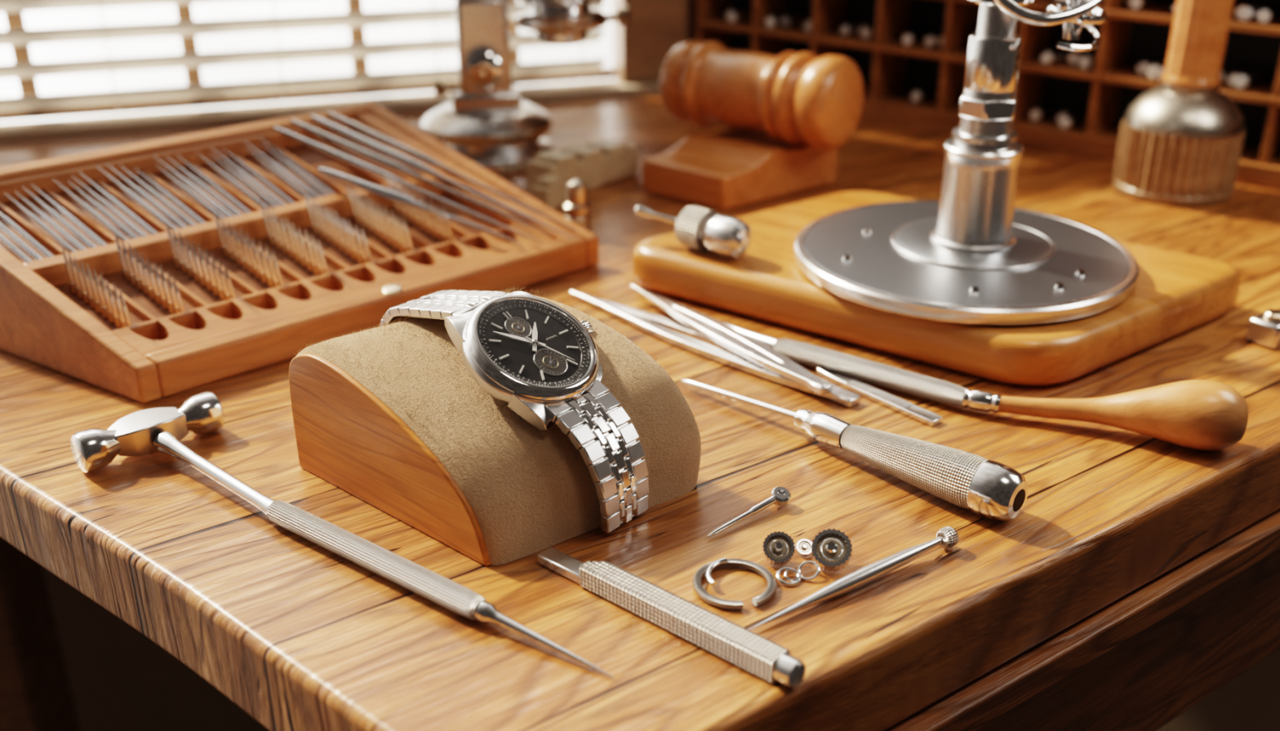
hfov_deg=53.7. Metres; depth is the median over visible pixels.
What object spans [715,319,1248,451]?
wooden-handled tool
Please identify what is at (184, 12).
mullion
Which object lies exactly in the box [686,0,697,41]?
wall
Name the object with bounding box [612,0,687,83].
window frame
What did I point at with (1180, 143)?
brush
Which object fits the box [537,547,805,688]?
tool
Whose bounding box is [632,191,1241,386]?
wooden board
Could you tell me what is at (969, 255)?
stand
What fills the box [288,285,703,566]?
stand
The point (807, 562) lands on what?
ring
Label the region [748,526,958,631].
pin
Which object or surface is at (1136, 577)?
workbench
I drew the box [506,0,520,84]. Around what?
mullion
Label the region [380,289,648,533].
wristwatch
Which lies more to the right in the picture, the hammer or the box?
the box
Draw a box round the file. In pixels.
[816,368,942,426]
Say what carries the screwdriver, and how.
on the workbench
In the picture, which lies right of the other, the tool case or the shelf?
the shelf
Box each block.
[527,138,637,208]
[642,127,837,210]
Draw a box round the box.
[1245,309,1279,348]
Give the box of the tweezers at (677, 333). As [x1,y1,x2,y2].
[569,289,861,408]
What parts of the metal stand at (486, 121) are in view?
screw knob, focus knob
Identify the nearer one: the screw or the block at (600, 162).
the screw
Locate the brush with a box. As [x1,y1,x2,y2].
[1113,0,1245,205]
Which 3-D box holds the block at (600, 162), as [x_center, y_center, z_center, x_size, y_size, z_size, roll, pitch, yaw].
[-0.318,-1.083,6.983,0.276,0.220,0.842,19,31,36]
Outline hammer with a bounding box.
[70,391,614,679]
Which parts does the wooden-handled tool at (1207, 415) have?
pear handle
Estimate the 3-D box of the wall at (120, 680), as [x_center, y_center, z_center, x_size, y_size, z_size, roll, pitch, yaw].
[-3.849,1.871,9.830,8.888,7.498,0.300,-8,26,-17]
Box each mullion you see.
[3,12,42,119]
[174,4,206,107]
[345,0,370,96]
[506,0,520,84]
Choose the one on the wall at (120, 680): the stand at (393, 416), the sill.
the sill
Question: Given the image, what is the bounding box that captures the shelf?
[696,0,1279,190]
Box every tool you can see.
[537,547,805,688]
[634,204,751,257]
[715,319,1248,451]
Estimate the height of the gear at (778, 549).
0.087 m
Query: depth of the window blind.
8.34 m
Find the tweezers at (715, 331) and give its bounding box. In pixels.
[631,284,832,395]
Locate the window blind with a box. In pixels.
[0,0,605,112]
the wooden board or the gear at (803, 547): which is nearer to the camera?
the gear at (803, 547)
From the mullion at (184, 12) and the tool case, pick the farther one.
the mullion at (184, 12)
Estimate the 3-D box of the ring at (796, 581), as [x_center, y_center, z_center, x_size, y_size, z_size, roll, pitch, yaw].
[0.414,0.589,3.527,0.070,0.023,0.069,0,24,0]
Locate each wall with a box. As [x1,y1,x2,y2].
[0,93,660,730]
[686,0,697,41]
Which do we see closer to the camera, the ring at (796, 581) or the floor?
the ring at (796, 581)
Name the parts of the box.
knob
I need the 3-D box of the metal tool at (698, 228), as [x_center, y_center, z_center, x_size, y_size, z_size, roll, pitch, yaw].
[0.238,-0.595,5.457,0.552,0.180,0.197,18,30,35]
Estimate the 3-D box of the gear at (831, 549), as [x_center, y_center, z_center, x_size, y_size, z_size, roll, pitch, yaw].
[0.542,0.522,3.575,0.120,0.103,0.117,0,24,0]
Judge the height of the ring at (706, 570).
0.028 m
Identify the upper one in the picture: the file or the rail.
the rail
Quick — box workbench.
[0,93,1279,730]
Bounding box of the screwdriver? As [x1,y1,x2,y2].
[680,379,1028,521]
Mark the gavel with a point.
(793, 97)
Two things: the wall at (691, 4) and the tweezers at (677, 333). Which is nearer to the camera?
the tweezers at (677, 333)
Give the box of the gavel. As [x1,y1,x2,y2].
[659,40,863,150]
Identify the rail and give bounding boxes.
[0,66,613,121]
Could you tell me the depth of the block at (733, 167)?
6.83 m
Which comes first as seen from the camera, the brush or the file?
the file
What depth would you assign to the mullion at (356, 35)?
8.77 m
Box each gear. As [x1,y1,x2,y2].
[761,531,795,566]
[795,538,812,556]
[811,528,852,572]
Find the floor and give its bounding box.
[1155,648,1279,730]
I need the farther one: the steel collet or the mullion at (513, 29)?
the mullion at (513, 29)
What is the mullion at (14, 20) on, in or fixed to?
on the rail
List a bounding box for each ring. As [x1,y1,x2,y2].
[692,557,776,609]
[776,567,800,586]
[796,560,820,581]
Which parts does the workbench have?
leg, bench moulding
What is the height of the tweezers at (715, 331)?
0.033 m
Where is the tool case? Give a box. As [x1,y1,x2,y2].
[0,102,599,403]
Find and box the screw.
[707,486,791,537]
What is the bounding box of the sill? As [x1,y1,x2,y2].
[0,80,660,142]
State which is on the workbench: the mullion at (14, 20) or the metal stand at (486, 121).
the metal stand at (486, 121)
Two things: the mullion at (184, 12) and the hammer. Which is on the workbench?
the hammer
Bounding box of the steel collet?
[563,179,591,231]
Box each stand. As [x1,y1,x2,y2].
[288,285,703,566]
[421,0,630,175]
[794,0,1139,324]

